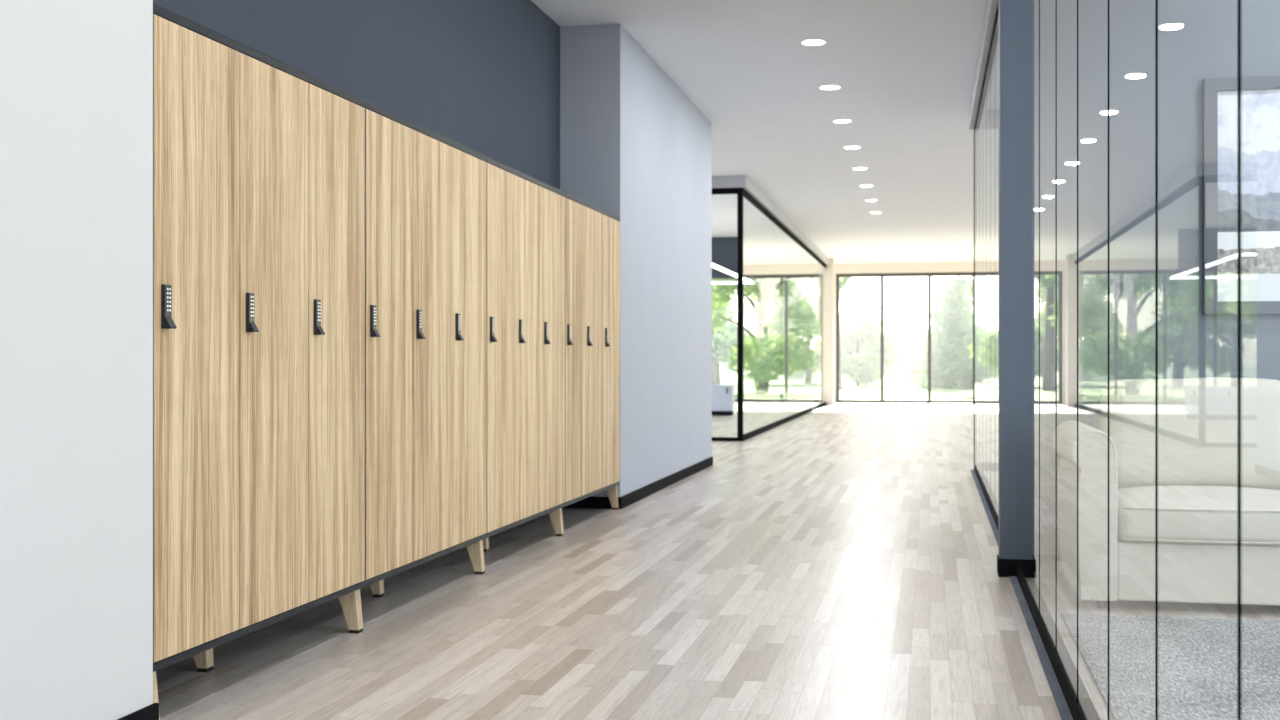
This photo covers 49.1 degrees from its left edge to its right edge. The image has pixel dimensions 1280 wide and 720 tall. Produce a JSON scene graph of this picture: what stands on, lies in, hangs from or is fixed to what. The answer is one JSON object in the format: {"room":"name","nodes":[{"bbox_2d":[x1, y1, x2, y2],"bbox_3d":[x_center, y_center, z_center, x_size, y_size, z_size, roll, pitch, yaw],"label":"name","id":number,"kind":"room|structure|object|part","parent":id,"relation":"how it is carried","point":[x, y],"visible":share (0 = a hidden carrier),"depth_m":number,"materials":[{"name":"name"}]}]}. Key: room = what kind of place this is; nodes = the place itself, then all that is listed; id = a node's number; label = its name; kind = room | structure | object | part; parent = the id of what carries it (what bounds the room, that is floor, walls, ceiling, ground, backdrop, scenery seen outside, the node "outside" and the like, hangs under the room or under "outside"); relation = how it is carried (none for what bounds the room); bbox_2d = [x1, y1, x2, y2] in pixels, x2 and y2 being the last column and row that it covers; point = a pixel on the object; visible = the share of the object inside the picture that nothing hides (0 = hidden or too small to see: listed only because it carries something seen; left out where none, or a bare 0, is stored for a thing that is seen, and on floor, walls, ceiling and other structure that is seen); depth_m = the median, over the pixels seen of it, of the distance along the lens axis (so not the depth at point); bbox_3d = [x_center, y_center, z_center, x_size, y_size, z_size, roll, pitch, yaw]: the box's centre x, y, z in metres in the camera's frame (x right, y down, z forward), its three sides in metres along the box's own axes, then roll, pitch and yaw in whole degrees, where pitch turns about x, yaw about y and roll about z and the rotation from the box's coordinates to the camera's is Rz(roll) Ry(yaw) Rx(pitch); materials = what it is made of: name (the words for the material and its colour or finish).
{"room":"office corridor","nodes":[
{"label":"office corridor","id":0,"kind":"room"},
{"bbox_2d":[0,0,152,719],"bbox_3d":[-2.404,-0.630,0.194,0.713,3.260,7.405,0,0,12],"label":"wall","id":1,"kind":"structure","parent":0,"point":[76,76],"depth_m":3.40,"materials":[{"name":"white paint"}]},
{"bbox_2d":[153,0,559,189],"bbox_3d":[-1.272,-0.630,6.690,0.295,3.260,5.775,0,0,12],"label":"wall","id":2,"kind":"structure","parent":0,"point":[483,76],"depth_m":7.13,"materials":[{"name":"blue paint"}]},
{"bbox_2d":[560,24,711,496],"bbox_3d":[-2.644,-0.630,11.975,5.963,3.260,4.020,0,0,12],"label":"wall","id":3,"kind":"structure","parent":0,"point":[635,148],"depth_m":10.35,"materials":[{"name":"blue paint"}]},
{"bbox_2d":[117,457,712,719],"bbox_3d":[-1.260,0.960,4.964,0.432,0.080,17.210,0,0,12],"label":"baseboard","id":4,"kind":"structure","parent":3,"relation":"attached to","point":[630,498],"depth_m":9.54,"materials":[{"name":"black plastic"}]},
{"bbox_2d":[156,402,1279,719],"bbox_3d":[2.961,1.075,14.296,16.400,0.150,37.600,0,0,12],"label":"floor","id":5,"kind":"structure","parent":0,"point":[838,561],"depth_m":5.54,"materials":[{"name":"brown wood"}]},
{"bbox_2d":[153,3,364,719],"bbox_3d":[-1.342,0.021,4.492,0.433,1.957,1.443,0,0,12],"label":"tall cabinet","id":6,"kind":"object","parent":5,"relation":"on","point":[259,160],"visible":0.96,"depth_m":4.28,"materials":[{"name":"beige wood"}]},
{"bbox_3d":[-1.350,0.912,3.787,0.090,0.152,0.046,0,0,12],"label":"leg","id":7,"kind":"part","parent":6,"relation":"part of","materials":[{"name":"brown wood"}]},
{"bbox_3d":[-1.277,-0.100,3.801,0.023,0.029,0.032,0,0,12],"label":"lock lever","id":8,"kind":"part","parent":6,"relation":"part of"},
{"bbox_3d":[-1.264,-0.058,3.988,0.019,1.740,0.472,0,0,12],"label":"door","id":9,"kind":"part","parent":6,"relation":"part of","materials":[{"name":"brown wood"}]},
{"bbox_3d":[-1.426,0.912,4.513,0.090,0.152,0.046,0,0,12],"label":"leg","id":10,"kind":"part","parent":6,"relation":"part of","materials":[{"name":"brown wood"}]},
{"bbox_3d":[-1.180,-0.100,4.269,0.023,0.029,0.032,0,0,12],"label":"lock lever","id":11,"kind":"part","parent":6,"relation":"part of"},
{"bbox_3d":[-1.167,-0.058,4.456,0.019,1.740,0.472,0,0,12],"label":"door","id":12,"kind":"part","parent":6,"relation":"part of","materials":[{"name":"brown wood"}]},
{"bbox_3d":[-1.083,-0.100,4.737,0.023,0.029,0.032,0,0,12],"label":"lock lever","id":13,"kind":"part","parent":6,"relation":"part of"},
{"bbox_3d":[-1.070,-0.058,4.924,0.019,1.740,0.472,0,0,12],"label":"door","id":14,"kind":"part","parent":6,"relation":"part of","materials":[{"name":"brown wood"}]},
{"bbox_3d":[-1.068,0.912,5.147,0.090,0.152,0.046,0,0,12],"label":"leg","id":15,"kind":"part","parent":6,"relation":"part of","materials":[{"name":"brown wood"}]},
{"bbox_2d":[365,101,486,596],"bbox_3d":[-1.050,0.021,5.906,0.433,1.957,1.443,0,0,12],"label":"tall cabinet","id":16,"kind":"object","parent":5,"relation":"on","point":[426,191],"visible":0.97,"depth_m":5.73,"materials":[{"name":"beige wood"}]},
{"bbox_3d":[-0.984,-0.100,5.215,0.023,0.029,0.032,0,0,12],"label":"lock lever","id":17,"kind":"part","parent":16,"relation":"part of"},
{"bbox_3d":[-1.133,0.912,5.927,0.090,0.152,0.046,0,0,12],"label":"leg","id":18,"kind":"part","parent":16,"relation":"part of","materials":[{"name":"brown wood"}]},
{"bbox_3d":[-0.971,-0.058,5.402,0.019,1.740,0.472,0,0,12],"label":"door","id":19,"kind":"part","parent":16,"relation":"part of","materials":[{"name":"brown wood"}]},
{"bbox_3d":[-0.887,-0.100,5.683,0.023,0.029,0.032,0,0,12],"label":"lock lever","id":20,"kind":"part","parent":16,"relation":"part of","materials":[{"name":"black metal"}]},
{"bbox_3d":[-0.874,-0.058,5.870,0.019,1.740,0.472,0,0,12],"label":"door","id":21,"kind":"part","parent":16,"relation":"part of","materials":[{"name":"brown wood"}]},
{"bbox_3d":[-0.790,-0.100,6.151,0.023,0.029,0.032,0,0,12],"label":"lock lever","id":22,"kind":"part","parent":16,"relation":"part of","materials":[{"name":"black metal"}]},
{"bbox_3d":[-0.777,-0.058,6.338,0.019,1.740,0.472,0,0,12],"label":"door","id":23,"kind":"part","parent":16,"relation":"part of","materials":[{"name":"brown wood"}]},
{"bbox_3d":[-0.775,0.912,6.561,0.090,0.152,0.046,0,0,12],"label":"leg","id":24,"kind":"part","parent":16,"relation":"part of","materials":[{"name":"brown wood"}]},
{"bbox_2d":[483,157,564,550],"bbox_3d":[-0.757,0.021,7.320,0.433,1.957,1.443,0,0,12],"label":"tall cabinet","id":25,"kind":"object","parent":5,"relation":"on","point":[526,214],"visible":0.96,"depth_m":7.20,"materials":[{"name":"beige wood"}]},
{"bbox_3d":[-0.840,0.912,7.340,0.090,0.152,0.046,0,0,12],"label":"leg","id":26,"kind":"part","parent":25,"relation":"part of","materials":[{"name":"brown wood"}]},
{"bbox_3d":[-0.678,-0.058,6.816,0.019,1.740,0.472,0,0,12],"label":"door","id":27,"kind":"part","parent":25,"relation":"part of","materials":[{"name":"brown wood"}]},
{"bbox_3d":[-0.581,-0.058,7.284,0.019,1.740,0.472,0,0,12],"label":"door","id":28,"kind":"part","parent":25,"relation":"part of","materials":[{"name":"brown wood"}]},
{"bbox_3d":[-0.484,-0.058,7.752,0.019,1.740,0.472,0,0,12],"label":"door","id":29,"kind":"part","parent":25,"relation":"part of","materials":[{"name":"brown wood"}]},
{"bbox_3d":[-0.482,0.912,7.975,0.090,0.152,0.046,0,0,12],"label":"leg","id":30,"kind":"part","parent":25,"relation":"part of","materials":[{"name":"brown wood"}]},
{"bbox_2d":[565,192,619,509],"bbox_3d":[-0.464,0.021,8.734,0.433,1.957,1.443,0,0,12],"label":"tall cabinet","id":31,"kind":"object","parent":5,"relation":"on","point":[592,233],"visible":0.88,"depth_m":8.63,"materials":[{"name":"beige wood"}]},
{"bbox_3d":[-0.385,-0.058,8.229,0.019,1.740,0.472,0,0,12],"label":"door","id":32,"kind":"part","parent":31,"relation":"part of","materials":[{"name":"brown wood"}]},
{"bbox_3d":[-0.288,-0.058,8.697,0.019,1.740,0.472,0,0,12],"label":"door","id":33,"kind":"part","parent":31,"relation":"part of","materials":[{"name":"brown wood"}]},
{"bbox_3d":[-0.191,-0.058,9.165,0.019,1.740,0.472,0,0,12],"label":"door","id":34,"kind":"part","parent":31,"relation":"part of","materials":[{"name":"brown wood"}]},
{"bbox_3d":[-0.190,0.912,9.389,0.090,0.152,0.046,0,0,12],"label":"leg","id":35,"kind":"part","parent":31,"relation":"part of","materials":[{"name":"brown wood"}]},
{"bbox_2d":[712,385,734,415],"bbox_3d":[0.604,0.725,25.595,2.200,0.550,0.470,0,0,12],"label":"sideboard","id":36,"kind":"object","parent":5,"relation":"on","point":[723,396],"visible":0.21,"depth_m":25.20,"materials":[{"name":"white paint"}]},
{"bbox_3d":[1.359,0.685,25.220,0.540,0.450,0.015,0,0,12],"label":"door","id":37,"kind":"part","parent":36,"relation":"part of","materials":[{"name":"white paint"}]},
{"bbox_2d":[712,188,825,440],"bbox_3d":[-0.117,-0.558,24.702,5.750,3.117,14.170,0,0,12],"label":"glass wall","id":38,"kind":"structure","parent":5,"relation":"on","point":[741,192],"depth_m":17.20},
{"bbox_3d":[-1.582,-2.081,17.796,5.682,0.072,0.050,0,0,12],"label":"rail","id":39,"kind":"part","parent":38,"relation":"part of","materials":[{"name":"black metal"}]},
{"bbox_3d":[-1.582,0.976,17.796,5.682,0.048,0.050,0,0,12],"label":"floor rail","id":40,"kind":"part","parent":38,"relation":"part of","materials":[{"name":"black metal"}]},
{"bbox_3d":[1.233,-0.558,17.213,0.068,3.117,0.050,0,0,12],"label":"corner post","id":41,"kind":"part","parent":38,"relation":"part of","materials":[{"name":"black metal"}]},
{"bbox_2d":[712,175,827,264],"bbox_3d":[-0.099,-2.188,24.676,5.795,0.143,14.215,0,0,12],"label":"trim","id":42,"kind":"structure","parent":38,"relation":"attached to","point":[741,181],"depth_m":19.16,"materials":[{"name":"white paint"}]},
{"bbox_3d":[2.684,-2.081,24.148,0.040,0.072,14.120,0,0,12],"label":"rail","id":43,"kind":"part","parent":38,"relation":"part of","materials":[{"name":"black metal"}]},
{"bbox_3d":[2.684,0.965,24.148,0.040,0.070,14.120,0,0,12],"label":"floor rail","id":44,"kind":"part","parent":38,"relation":"part of","materials":[{"name":"black metal"}]},
{"bbox_2d":[997,0,1016,576],"bbox_3d":[1.745,-0.629,6.511,0.158,3.259,0.154,0,0,12],"label":"column","id":45,"kind":"structure","parent":5,"relation":"on","point":[1007,557],"depth_m":6.45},
{"bbox_2d":[971,0,1240,719],"bbox_3d":[1.425,-0.544,4.928,0.074,3.088,15.850,0,0,12],"label":"glass wall","id":46,"kind":"structure","parent":5,"relation":"on","point":[1041,583],"depth_m":5.03,"materials":[{"name":"clear glass"}]},
{"bbox_3d":[2.957,-0.560,12.332,0.004,2.980,0.689,0,0,12],"label":"pane","id":47,"kind":"part","parent":46,"relation":"part of","materials":[{"name":"clear glass"}]},
{"bbox_3d":[2.817,-0.560,11.656,0.004,2.980,0.689,0,0,12],"label":"pane","id":48,"kind":"part","parent":46,"relation":"part of","materials":[{"name":"clear glass"}]},
{"bbox_3d":[2.677,-0.560,10.980,0.004,2.980,0.689,0,0,12],"label":"pane","id":49,"kind":"part","parent":46,"relation":"part of","materials":[{"name":"clear glass"}]},
{"bbox_2d":[969,0,997,129],"bbox_3d":[1.312,-2.174,4.344,0.112,0.172,17.040,0,0,12],"label":"trim","id":50,"kind":"structure","parent":46,"relation":"attached to","point":[991,5],"depth_m":9.83,"materials":[{"name":"grey metal"}]},
{"bbox_3d":[2.538,-0.560,10.305,0.004,2.980,0.689,0,0,12],"label":"pane","id":51,"kind":"part","parent":46,"relation":"part of","materials":[{"name":"clear glass"}]},
{"bbox_3d":[2.408,-2.069,9.627,0.035,0.038,6.210,0,0,12],"label":"rail","id":52,"kind":"part","parent":46,"relation":"part of","materials":[{"name":"black metal"}]},
{"bbox_3d":[2.413,0.965,9.626,0.045,0.070,6.210,0,0,12],"label":"floor rail","id":53,"kind":"part","parent":46,"relation":"part of","materials":[{"name":"black metal"}]},
{"bbox_3d":[2.397,-0.560,9.629,0.004,2.980,0.689,0,0,12],"label":"pane","id":54,"kind":"part","parent":46,"relation":"part of","materials":[{"name":"clear glass"}]},
{"bbox_3d":[2.258,-0.560,8.953,0.004,2.980,0.689,0,0,12],"label":"pane","id":55,"kind":"part","parent":46,"relation":"part of","materials":[{"name":"clear glass"}]},
{"bbox_3d":[2.118,-0.560,8.277,0.004,2.980,0.689,0,0,12],"label":"pane","id":56,"kind":"part","parent":46,"relation":"part of","materials":[{"name":"clear glass"}]},
{"bbox_3d":[1.600,-0.560,5.780,0.004,2.980,1.329,0,0,12],"label":"pane","id":57,"kind":"part","parent":46,"relation":"part of","materials":[{"name":"clear glass"}]},
{"bbox_3d":[1.395,-0.560,4.789,0.004,2.980,0.693,0,0,12],"label":"pane","id":58,"kind":"part","parent":46,"relation":"part of","materials":[{"name":"clear glass"}]},
{"bbox_3d":[0.791,0.965,1.797,0.045,0.070,9.460,0,0,12],"label":"floor rail","id":59,"kind":"part","parent":46,"relation":"part of","materials":[{"name":"black metal"}]},
{"bbox_3d":[1.257,-0.560,4.124,0.004,2.980,0.663,0,0,12],"label":"pane","id":60,"kind":"part","parent":46,"relation":"part of","materials":[{"name":"clear glass"}]},
{"bbox_2d":[1070,377,1279,608],"bbox_3d":[2.778,0.536,5.821,1.981,0.928,0.894,0,0,12],"label":"sofa","id":61,"kind":"object","parent":5,"relation":"on","point":[1197,418],"visible":0.94,"depth_m":5.59,"materials":[{"name":"beige fabric"}]},
{"bbox_3d":[1.896,0.618,6.000,0.180,0.684,0.860,0,0,12],"label":"arm","id":62,"kind":"part","parent":61,"relation":"part of","materials":[{"name":"beige fabric"}]},
{"bbox_3d":[2.847,0.484,6.150,1.620,0.488,0.220,0,0,12],"label":"frame","id":63,"kind":"part","parent":61,"relation":"part of","materials":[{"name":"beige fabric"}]},
{"bbox_2d":[1100,377,1279,489],"bbox_3d":[2.414,0.329,6.066,0.819,0.513,0.283,0,-9,12],"label":"cushion","id":64,"kind":"object","parent":61,"relation":"on","point":[1197,418],"depth_m":5.95,"materials":[{"name":"beige fabric"}]},
{"bbox_2d":[1117,485,1279,546],"bbox_3d":[2.364,0.635,5.816,0.809,0.208,0.713,0,0,12],"label":"seat cushion","id":65,"kind":"object","parent":61,"relation":"on","point":[1187,515],"depth_m":5.52,"materials":[{"name":"beige fabric"}]},
{"bbox_2d":[1072,613,1279,719],"bbox_3d":[2.854,0.994,2.932,3.400,0.012,4.500,0,0,12],"label":"rug","id":66,"kind":"object","parent":5,"relation":"on","point":[1197,657],"visible":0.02,"depth_m":4.54,"materials":[{"name":"carpet"}]},
{"bbox_2d":[712,237,736,277],"bbox_3d":[-0.407,-1.890,26.187,4.580,0.740,0.120,0,0,12],"label":"wall","id":67,"kind":"structure","parent":0,"point":[724,249],"depth_m":25.72,"materials":[{"name":"blue paint"}]},
{"bbox_2d":[531,0,986,264],"bbox_3d":[2.961,-2.360,14.296,16.400,0.200,37.600,0,0,12],"label":"ceiling","id":68,"kind":"structure","parent":0,"point":[905,70],"depth_m":12.43,"materials":[{"name":"paint"}]},
{"bbox_2d":[712,263,736,276],"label":"pendant light","id":69,"kind":"object","parent":68,"relation":"hanging from","point":[713,265],"depth_m":19.20,"materials":[{"name":"white"}]},
{"bbox_2d":[712,282,736,283],"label":"pendant light","id":70,"kind":"object","parent":68,"relation":"hanging from","point":[712,282],"depth_m":22.45,"materials":[{"name":"white"}]},
{"bbox_2d":[743,277,753,283],"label":"pendant light","id":71,"kind":"object","parent":68,"relation":"hanging from","point":[748,281],"depth_m":22.04,"materials":[{"name":"white"}]},
{"bbox_2d":[800,39,826,45],"bbox_3d":[1.233,-2.257,9.947,0.188,0.006,0.188,0,0,12],"label":"recessed light","id":72,"kind":"object","parent":68,"relation":"in","point":[809,42],"visible":1,"depth_m":9.95,"materials":[{"name":"white ceramic"}]},
{"bbox_2d":[803,40,824,44],"bbox_3d":[1.233,-2.258,9.947,0.158,0.004,0.158,0,0,29],"label":"diffuser","id":73,"kind":"object","parent":72,"relation":"attached to","point":[805,42],"depth_m":9.95,"materials":[{"name":"white plastic"}]},
{"bbox_2d":[819,85,841,89],"bbox_3d":[1.573,-2.257,11.587,0.188,0.006,0.188,0,0,12],"label":"recessed light","id":74,"kind":"object","parent":68,"relation":"in","point":[824,87],"visible":1,"depth_m":11.59,"materials":[{"name":"white ceramic"}]},
{"bbox_2d":[821,86,839,88],"bbox_3d":[1.573,-2.258,11.587,0.158,0.004,0.158,0,0,29],"label":"diffuser","id":75,"kind":"object","parent":74,"relation":"attached to","point":[822,87],"depth_m":11.59,"materials":[{"name":"white plastic"}]},
{"bbox_2d":[832,119,851,122],"bbox_3d":[1.913,-2.257,13.227,0.188,0.006,0.188,0,0,12],"label":"recessed light","id":76,"kind":"object","parent":68,"relation":"in","point":[837,120],"visible":1,"depth_m":13.23,"materials":[{"name":"white ceramic"}]},
{"bbox_2d":[834,120,849,122],"bbox_3d":[1.913,-2.258,13.227,0.158,0.004,0.158,0,0,29],"label":"diffuser","id":77,"kind":"object","parent":76,"relation":"attached to","point":[835,121],"depth_m":13.24,"materials":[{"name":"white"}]},
{"bbox_2d":[843,146,860,148],"bbox_3d":[2.252,-2.257,14.867,0.188,0.006,0.188,0,0,12],"label":"recessed light","id":78,"kind":"object","parent":68,"relation":"in","point":[845,147],"visible":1,"depth_m":14.86,"materials":[{"name":"white plastic"}]},
{"bbox_2d":[852,167,867,169],"bbox_3d":[2.592,-2.257,16.507,0.188,0.006,0.188,0,0,12],"label":"recessed light","id":79,"kind":"object","parent":68,"relation":"in","point":[856,168],"visible":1,"depth_m":16.49,"materials":[{"name":"white plastic"}]},
{"bbox_2d":[823,258,833,404],"bbox_3d":[4.200,-0.630,31.197,0.230,3.260,0.300,0,0,12],"label":"wall pillar","id":80,"kind":"structure","parent":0,"point":[828,272],"depth_m":31.05,"materials":[{"name":"white paint"}]},
{"bbox_2d":[743,261,973,402],"bbox_3d":[6.719,-0.630,32.436,16.000,3.260,0.250,0,0,12],"label":"wall","id":81,"kind":"structure","parent":0,"point":[902,267],"depth_m":32.68,"materials":[{"name":"white paint"}]},
{"bbox_2d":[712,274,822,402],"bbox_3d":[1.629,-0.510,33.455,5.518,3.020,0.100,0,0,12],"label":"window","id":82,"kind":"structure","parent":81,"relation":"in","point":[786,276],"depth_m":33.03,"materials":[{"name":"metal"}]},
{"bbox_2d":[836,272,973,403],"bbox_3d":[7.081,-0.510,32.326,5.060,3.020,0.100,0,0,12],"label":"window","id":83,"kind":"structure","parent":81,"relation":"in","point":[882,275],"depth_m":32.55,"materials":[{"name":"metal"}]},
{"bbox_2d":[880,276,934,337],"bbox_3d":[38.279,-5.400,200.376,7.600,13.000,8.050,0,0,12],"label":"sky","id":84,"kind":"structure","parent":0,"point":[905,298],"depth_m":196.46,"materials":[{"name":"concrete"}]},
{"bbox_2d":[1070,0,1279,426],"bbox_3d":[5.549,-0.630,5.907,7.530,3.260,0.120,0,0,12],"label":"wall","id":85,"kind":"structure","parent":0,"point":[1197,40],"depth_m":6.50,"materials":[{"name":"grey paint"}]},
{"bbox_2d":[1203,76,1279,313],"bbox_3d":[3.130,-0.751,6.329,1.098,1.082,0.034,0,0,12],"label":"framed picture","id":86,"kind":"object","parent":85,"relation":"attached to","point":[1260,95],"visible":1,"depth_m":6.40,"materials":[{"name":"grey paper"}]},
{"label":"outside","id":87,"kind":"structure","parent":0,"visible":0},
{"bbox_2d":[720,366,972,399],"bbox_3d":[29.776,1.225,143.748,180.000,0.250,226.400,0,0,12],"label":"lawn","id":88,"kind":"structure","parent":87,"point":[797,388],"depth_m":50.49,"materials":[{"name":"green plant"}]},
{"bbox_2d":[712,280,735,332],"bbox_3d":[1.023,-2.775,53.619,5.049,7.758,4.570,0,0,12],"label":"tree","id":89,"kind":"object","parent":88,"relation":"on","point":[718,323],"visible":0.02,"depth_m":54.16,"materials":[{"name":"green plant"}]},
{"bbox_2d":[712,290,756,384],"bbox_3d":[3.445,-2.494,61.747,3.956,7.193,3.408,0,0,12],"label":"tree","id":90,"kind":"object","parent":88,"relation":"on","point":[722,342],"visible":0.12,"depth_m":60.95,"materials":[{"name":"green plant"}]},
{"bbox_2d":[712,277,844,393],"bbox_3d":[4.214,-2.508,46.194,5.135,7.226,4.501,0,0,-27],"label":"tree","id":91,"kind":"object","parent":88,"relation":"on","point":[770,354],"visible":0.33,"depth_m":45.95,"materials":[{"name":"green plant"}]},
{"bbox_2d":[769,348,817,378],"bbox_3d":[8.375,0.166,80.341,3.814,2.922,3.657,0,0,12],"label":"bush","id":92,"kind":"object","parent":88,"relation":"on","point":[798,375],"visible":0.18,"depth_m":79.44,"materials":[{"name":"green plant"}]},
{"bbox_2d":[767,278,848,382],"bbox_3d":[7.817,-1.733,66.640,4.577,5.670,2.822,0,0,33],"label":"tree","id":93,"kind":"object","parent":88,"relation":"on","point":[776,321],"visible":0.34,"depth_m":66.26,"materials":[{"name":"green plant"}]},
{"bbox_2d":[818,277,851,389],"bbox_3d":[7.160,-2.958,51.562,2.089,8.123,2.511,0,0,-25],"label":"tree","id":94,"kind":"object","parent":88,"relation":"on","point":[846,279],"visible":0.02,"depth_m":51.45,"materials":[{"name":"green plant"}]},
{"bbox_2d":[815,317,902,385],"bbox_3d":[9.296,-0.320,59.510,3.776,3.012,3.150,0,0,12],"label":"tree","id":95,"kind":"object","parent":88,"relation":"on","point":[863,337],"visible":0.82,"depth_m":58.54,"materials":[{"name":"green plant"}]},
{"bbox_2d":[905,276,972,388],"bbox_3d":[12.555,-1.354,55.413,3.524,5.840,3.826,0,0,-31],"label":"tree","id":96,"kind":"object","parent":88,"relation":"on","point":[951,364],"visible":0.77,"depth_m":54.85,"materials":[{"name":"green plant"}]},
{"bbox_2d":[967,276,972,357],"bbox_3d":[12.776,-2.167,47.448,4.305,6.541,3.570,0,0,12],"label":"tree","id":97,"kind":"object","parent":88,"relation":"on","point":[970,294],"visible":0.02,"depth_m":47.59,"materials":[{"name":"green plant"}]}
]}

